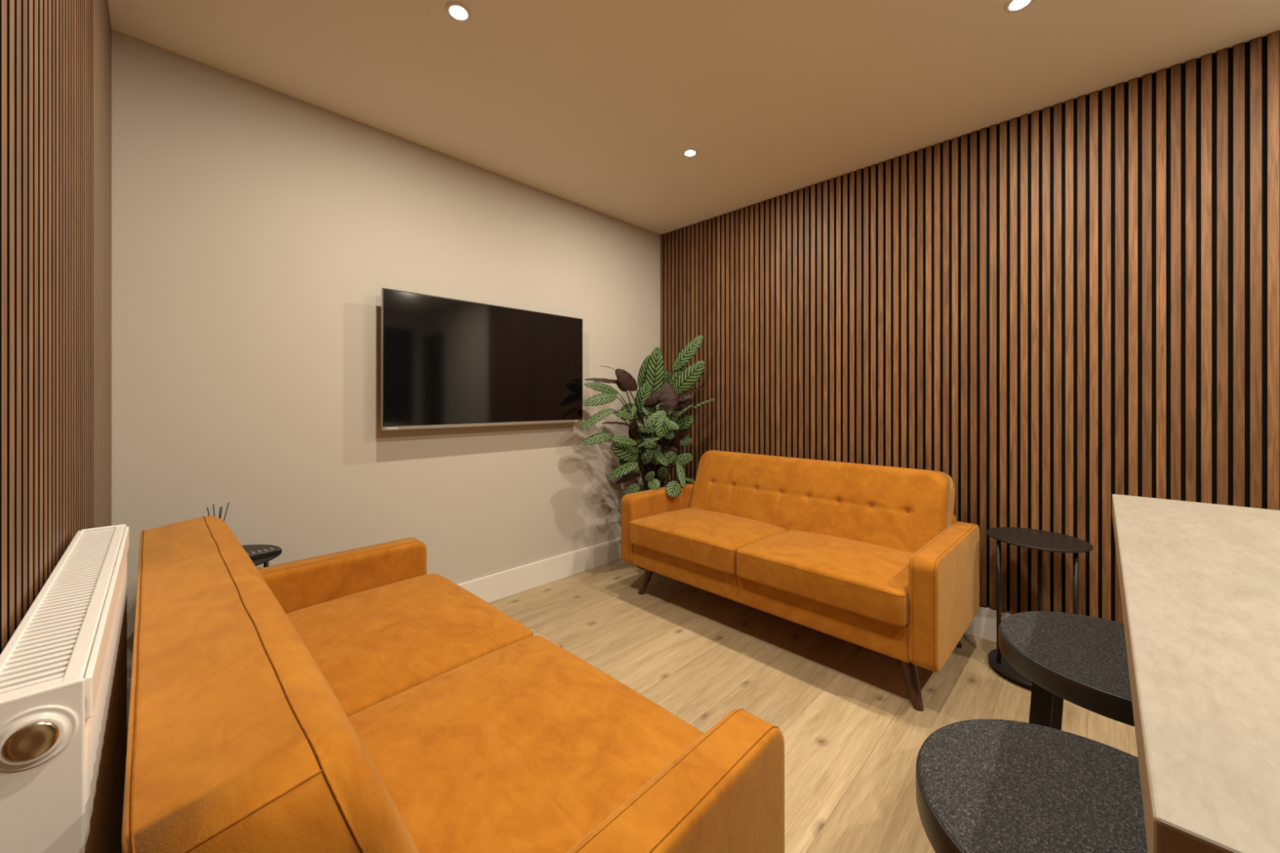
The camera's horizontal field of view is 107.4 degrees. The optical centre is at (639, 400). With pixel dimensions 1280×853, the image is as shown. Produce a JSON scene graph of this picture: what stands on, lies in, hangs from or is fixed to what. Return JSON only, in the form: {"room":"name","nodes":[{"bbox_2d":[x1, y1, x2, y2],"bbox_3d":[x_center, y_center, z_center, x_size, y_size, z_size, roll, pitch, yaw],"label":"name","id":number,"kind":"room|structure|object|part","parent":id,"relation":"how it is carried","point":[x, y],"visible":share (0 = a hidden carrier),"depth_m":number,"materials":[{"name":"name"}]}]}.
{"room":"living room","nodes":[
{"label":"living room","id":0,"kind":"room"},
{"bbox_2d":[0,0,93,654],"bbox_3d":[-0.139,-0.082,-0.144,5.196,2.564,0.150,0,0,44],"label":"wall","id":1,"kind":"structure","parent":0,"point":[46,46],"depth_m":0.70,"materials":[{"name":"wood"}]},
{"bbox_2d":[0,524,128,852],"bbox_3d":[-0.828,0.563,0.692,0.799,0.603,0.078,0,0,44],"label":"radiator","id":2,"kind":"object","parent":1,"relation":"attached to","point":[64,668],"visible":0.94,"depth_m":0.48,"materials":[{"name":"metal"}]},
{"bbox_3d":[-0.550,0.564,0.422,0.006,0.602,0.066,0,0,44],"label":"panel","id":3,"kind":"part","parent":2,"relation":"part of","materials":[{"name":"metal"}]},
{"bbox_2d":[0,524,124,700],"bbox_3d":[-0.832,0.274,0.697,0.786,0.025,0.064,0,0,44],"label":"grille","id":4,"kind":"object","parent":2,"relation":"attached to","point":[56,651],"depth_m":0.55,"materials":[{"name":"metal"}]},
{"bbox_3d":[-0.809,0.579,0.718,0.770,0.562,0.010,0,0,44],"label":"panel","id":5,"kind":"part","parent":2,"relation":"part of","materials":[{"name":"metal"}]},
{"bbox_2d":[93,0,111,528],"bbox_3d":[-1.715,-0.082,1.490,0.655,2.563,0.020,0,0,44],"label":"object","id":6,"kind":"structure","parent":1,"relation":"attached to","point":[102,24],"depth_m":1.45,"materials":[{"name":"beige paint"}]},
{"bbox_2d":[111,29,660,679],"bbox_3d":[-0.925,-0.082,2.838,0.100,2.564,3.311,0,0,44],"label":"wall","id":7,"kind":"structure","parent":0,"point":[259,231],"depth_m":2.18,"materials":[{"name":"paint"}]},
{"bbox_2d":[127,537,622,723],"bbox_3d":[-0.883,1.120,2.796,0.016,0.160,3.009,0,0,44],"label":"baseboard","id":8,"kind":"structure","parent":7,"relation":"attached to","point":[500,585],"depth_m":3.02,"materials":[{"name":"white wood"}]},
{"bbox_2d":[381,287,582,430],"bbox_3d":[-0.855,-0.200,2.765,0.099,0.697,1.242,0,0,44],"label":"television","id":9,"kind":"object","parent":7,"relation":"attached to","point":[446,362],"visible":1,"depth_m":2.62,"materials":[{"name":"black glass"}]},
{"bbox_2d":[127,559,1137,852],"bbox_3d":[0.967,1.250,0.985,5.396,0.100,3.311,0,0,44],"label":"floor","id":10,"kind":"structure","parent":0,"point":[853,733],"depth_m":1.97,"materials":[{"name":"brown wood"}]},
{"bbox_2d":[241,544,280,567],"bbox_3d":[-1.577,0.900,1.780,0.352,0.600,0.352,0,0,24],"label":"side table","id":11,"kind":"object","parent":10,"relation":"on","point":[250,548],"visible":0.12,"depth_m":1.88,"materials":[{"name":"black metal"}]},
{"bbox_2d":[206,502,229,521],"bbox_3d":[-1.606,0.496,1.783,0.060,0.208,0.060,0,0,16],"label":"reed diffuser","id":12,"kind":"object","parent":11,"relation":"on","point":[220,511],"visible":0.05,"depth_m":1.79,"materials":[{"name":"black wood"}]},
{"bbox_2d":[246,546,281,559],"bbox_3d":[-1.481,0.590,1.775,0.048,0.021,0.200,0,0,38],"label":"remote control","id":13,"kind":"object","parent":11,"relation":"on","point":[276,550],"visible":0.56,"depth_m":1.80,"materials":[{"name":"black plastic"}]},
{"bbox_2d":[120,515,784,852],"bbox_3d":[-0.619,0.774,1.165,1.708,0.853,0.859,0,0,44],"label":"sofa","id":14,"kind":"object","parent":10,"relation":"on","point":[364,700],"visible":1,"depth_m":0.82,"materials":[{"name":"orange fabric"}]},
{"bbox_3d":[-0.792,0.640,0.985,1.492,0.583,0.361,0,0,44],"label":"backrest","id":15,"kind":"part","parent":14,"relation":"part of","materials":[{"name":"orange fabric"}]},
{"bbox_3d":[-1.191,0.796,1.726,0.106,0.417,0.775,0,0,44],"label":"armrest","id":16,"kind":"part","parent":14,"relation":"part of","materials":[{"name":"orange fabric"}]},
{"bbox_2d":[286,573,533,717],"bbox_3d":[-0.802,0.783,1.519,0.748,0.170,0.600,0,0,44],"label":"seat cushion","id":17,"kind":"object","parent":14,"relation":"on","point":[375,639],"depth_m":1.44,"materials":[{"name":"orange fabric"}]},
{"bbox_2d":[347,635,704,852],"bbox_3d":[-0.258,0.783,0.997,0.748,0.170,0.600,0,0,44],"label":"seat cushion","id":18,"kind":"object","parent":14,"relation":"on","point":[522,744],"depth_m":0.96,"materials":[{"name":"orange fabric"}]},
{"bbox_3d":[-0.034,0.796,0.618,0.106,0.417,0.775,0,0,44],"label":"armrest","id":19,"kind":"part","parent":14,"relation":"part of","materials":[{"name":"orange fabric"}]},
{"bbox_2d":[578,334,715,569],"bbox_3d":[0.044,0.372,3.155,0.609,1.655,0.848,0,0,44],"label":"potted plant","id":20,"kind":"object","parent":10,"relation":"on","point":[650,438],"visible":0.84,"depth_m":3.26,"materials":[{"name":"green plant"}]},
{"bbox_3d":[-0.030,0.493,3.280,0.013,0.875,0.471,0,0,40],"label":"stem","id":21,"kind":"part","parent":20,"relation":"part of","materials":[{"name":"green plant"}]},
{"bbox_3d":[-0.024,0.440,3.304,0.327,0.981,0.013,0,0,-41],"label":"stem","id":22,"kind":"part","parent":20,"relation":"part of","materials":[{"name":"green plant"}]},
{"bbox_3d":[-0.055,0.364,3.290,0.014,1.132,0.304,0,0,44],"label":"stem","id":23,"kind":"part","parent":20,"relation":"part of","materials":[{"name":"green plant"}]},
{"bbox_3d":[-0.019,0.451,3.268,0.020,0.959,0.377,0,0,44],"label":"stem","id":24,"kind":"part","parent":20,"relation":"part of","materials":[{"name":"green plant"}]},
{"bbox_3d":[0.031,0.524,3.324,0.013,0.812,0.293,0,0,30],"label":"stem","id":25,"kind":"part","parent":20,"relation":"part of","materials":[{"name":"green plant"}]},
{"bbox_3d":[0.016,0.428,3.334,0.093,1.005,0.186,0,0,44],"label":"stem","id":26,"kind":"part","parent":20,"relation":"part of","materials":[{"name":"green plant"}]},
{"bbox_3d":[0.020,0.552,3.318,0.036,0.757,0.248,0,0,44],"label":"stem","id":27,"kind":"part","parent":20,"relation":"part of","materials":[{"name":"green plant"}]},
{"bbox_3d":[0.014,0.406,3.320,0.063,1.048,0.285,0,0,44],"label":"stem","id":28,"kind":"part","parent":20,"relation":"part of","materials":[{"name":"green plant"}]},
{"bbox_3d":[0.026,0.674,3.294,0.012,0.513,0.283,0,0,19],"label":"stem","id":29,"kind":"part","parent":20,"relation":"part of","materials":[{"name":"green plant"}]},
{"bbox_3d":[0.018,0.619,3.270,0.140,0.623,0.237,0,0,44],"label":"stem","id":30,"kind":"part","parent":20,"relation":"part of","materials":[{"name":"green plant"}]},
{"bbox_3d":[0.042,0.610,3.302,0.086,0.640,0.267,0,0,44],"label":"stem","id":31,"kind":"part","parent":20,"relation":"part of","materials":[{"name":"green plant"}]},
{"bbox_3d":[0.026,0.428,3.313,0.040,1.003,0.177,0,0,44],"label":"stem","id":32,"kind":"part","parent":20,"relation":"part of","materials":[{"name":"green plant"}]},
{"bbox_3d":[0.123,0.518,3.271,0.222,0.824,0.102,0,0,44],"label":"stem","id":33,"kind":"part","parent":20,"relation":"part of","materials":[{"name":"green plant"}]},
{"bbox_3d":[0.147,0.532,3.263,0.256,0.795,0.214,0,0,44],"label":"stem","id":34,"kind":"part","parent":20,"relation":"part of","materials":[{"name":"green plant"}]},
{"bbox_3d":[0.163,0.528,3.340,0.199,0.804,0.028,0,0,44],"label":"stem","id":35,"kind":"part","parent":20,"relation":"part of","materials":[{"name":"green plant"}]},
{"bbox_3d":[0.188,0.680,3.369,0.216,0.500,0.021,0,0,44],"label":"stem","id":36,"kind":"part","parent":20,"relation":"part of","materials":[{"name":"green plant"}]},
{"bbox_3d":[0.217,0.497,3.331,0.284,0.866,0.082,0,0,44],"label":"stem","id":37,"kind":"part","parent":20,"relation":"part of","materials":[{"name":"green plant"}]},
{"bbox_2d":[621,449,979,711],"bbox_3d":[0.760,0.774,2.586,0.859,0.853,1.708,0,0,-45],"label":"sofa","id":38,"kind":"object","parent":10,"relation":"on","point":[878,558],"visible":1,"depth_m":2.30,"materials":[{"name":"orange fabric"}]},
{"bbox_3d":[0.049,1.097,2.910,0.120,0.207,0.062,0,0,18],"label":"leg","id":39,"kind":"part","parent":38,"relation":"part of","materials":[{"name":"brown wood"}]},
{"bbox_3d":[0.189,0.796,3.147,0.775,0.417,0.106,0,0,-45],"label":"armrest","id":40,"kind":"part","parent":38,"relation":"part of","materials":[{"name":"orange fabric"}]},
{"bbox_2d":[629,507,786,574],"bbox_3d":[0.402,0.783,2.762,0.600,0.170,0.748,0,0,-45],"label":"seat cushion","id":41,"kind":"object","parent":38,"relation":"on","point":[708,539],"depth_m":2.62,"materials":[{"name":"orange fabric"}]},
{"bbox_3d":[0.748,0.927,2.575,0.738,0.150,1.514,0,0,-45],"label":"frame","id":42,"kind":"part","parent":38,"relation":"part of","materials":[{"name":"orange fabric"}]},
{"bbox_3d":[0.937,0.640,2.762,0.361,0.583,1.492,0,0,-45],"label":"backrest","id":43,"kind":"part","parent":38,"relation":"part of","materials":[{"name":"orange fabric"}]},
{"bbox_2d":[736,529,914,626],"bbox_3d":[0.934,0.783,2.227,0.600,0.170,0.748,0,0,-45],"label":"seat cushion","id":44,"kind":"object","parent":38,"relation":"on","point":[864,576],"depth_m":2.06,"materials":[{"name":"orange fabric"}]},
{"bbox_3d":[1.079,1.097,1.873,0.062,0.207,0.120,0,0,-18],"label":"leg","id":45,"kind":"part","parent":38,"relation":"part of","materials":[{"name":"brown wood"}]},
{"bbox_3d":[1.317,0.796,2.011,0.775,0.417,0.106,0,0,-45],"label":"armrest","id":46,"kind":"part","parent":38,"relation":"part of","materials":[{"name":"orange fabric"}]},
{"bbox_3d":[1.014,0.781,2.838,0.045,0.440,1.510,0,0,-45],"label":"panel","id":47,"kind":"part","parent":38,"relation":"part of","materials":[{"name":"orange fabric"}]},
{"bbox_3d":[1.490,1.097,2.286,0.161,0.207,0.062,0,0,-18],"label":"leg","id":48,"kind":"part","parent":38,"relation":"part of","materials":[{"name":"brown wood"}]},
{"bbox_2d":[915,718,1147,852],"bbox_3d":[0.598,0.875,0.605,0.419,0.651,0.419,0,0,44],"label":"bar stool","id":49,"kind":"object","parent":10,"relation":"on","point":[985,785],"visible":0.83,"depth_m":0.66,"materials":[{"name":"black fabric"}]},
{"bbox_2d":[986,527,1093,687],"bbox_3d":[1.730,0.900,2.046,0.352,0.600,0.352,0,0,44],"label":"side table","id":50,"kind":"object","parent":10,"relation":"on","point":[1041,540],"visible":0.62,"depth_m":2.05,"materials":[{"name":"black metal"}]},
{"bbox_3d":[1.730,1.173,2.046,0.342,0.014,0.342,0,0,44],"label":"plate","id":51,"kind":"part","parent":50,"relation":"part of","materials":[{"name":"black metal"}]},
{"bbox_2d":[998,611,1134,729],"bbox_3d":[1.041,0.875,1.019,0.419,0.651,0.419,0,0,44],"label":"bar stool","id":52,"kind":"object","parent":10,"relation":"on","point":[1081,660],"visible":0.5,"depth_m":1.01,"materials":[{"name":"black fabric"}]},
{"bbox_3d":[0.845,0.900,1.012,0.070,0.600,0.035,0,0,44],"label":"leg","id":53,"kind":"part","parent":52,"relation":"part of","materials":[{"name":"black metal"}]},
{"bbox_3d":[1.053,0.900,1.205,0.067,0.600,0.035,0,0,44],"label":"leg","id":54,"kind":"part","parent":52,"relation":"part of","materials":[{"name":"black metal"}]},
{"bbox_2d":[1111,493,1279,852],"bbox_3d":[1.178,0.735,0.506,0.926,0.930,1.470,0,0,44],"label":"breakfast bar","id":55,"kind":"object","parent":10,"relation":"on","point":[1199,583],"visible":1,"depth_m":0.48,"materials":[{"name":"stone"}]},
{"bbox_2d":[107,0,1279,235],"bbox_3d":[0.967,-1.414,0.985,5.396,0.100,3.311,0,0,44],"label":"ceiling","id":56,"kind":"structure","parent":0,"point":[597,105],"depth_m":1.92,"materials":[{"name":"paint"}]},
{"bbox_2d":[444,1,471,22],"bbox_3d":[-0.637,-1.361,1.650,0.088,0.006,0.088,0,0,44],"label":"recessed light","id":57,"kind":"object","parent":56,"relation":"in","point":[457,11],"visible":1,"depth_m":1.65,"materials":[{"name":"white glass"}]},
{"bbox_2d":[682,148,697,157],"bbox_3d":[0.277,-1.361,2.590,0.088,0.006,0.088,0,0,44],"label":"recessed light","id":58,"kind":"object","parent":56,"relation":"in","point":[689,153],"visible":1,"depth_m":2.58,"materials":[{"name":"white glass"}]},
{"bbox_2d":[1004,0,1035,13],"bbox_3d":[1.301,-1.361,1.609,0.088,0.006,0.088,0,0,44],"label":"recessed light","id":59,"kind":"object","parent":56,"relation":"in","point":[1016,6],"visible":1,"depth_m":1.62,"materials":[{"name":"white glass"}]},
{"bbox_2d":[660,30,1279,622],"bbox_3d":[2.073,-0.082,2.114,5.196,2.564,0.150,0,0,44],"label":"wall","id":60,"kind":"structure","parent":0,"point":[1060,309],"depth_m":2.21,"materials":[{"name":"wood"}]},
{"bbox_2d":[964,605,1013,642],"bbox_3d":[1.772,1.120,2.322,4.438,0.160,0.018,0,0,44],"label":"baseboard","id":61,"kind":"structure","parent":60,"relation":"attached to","point":[984,624],"depth_m":2.35,"materials":[{"name":"white wood"}]}
]}

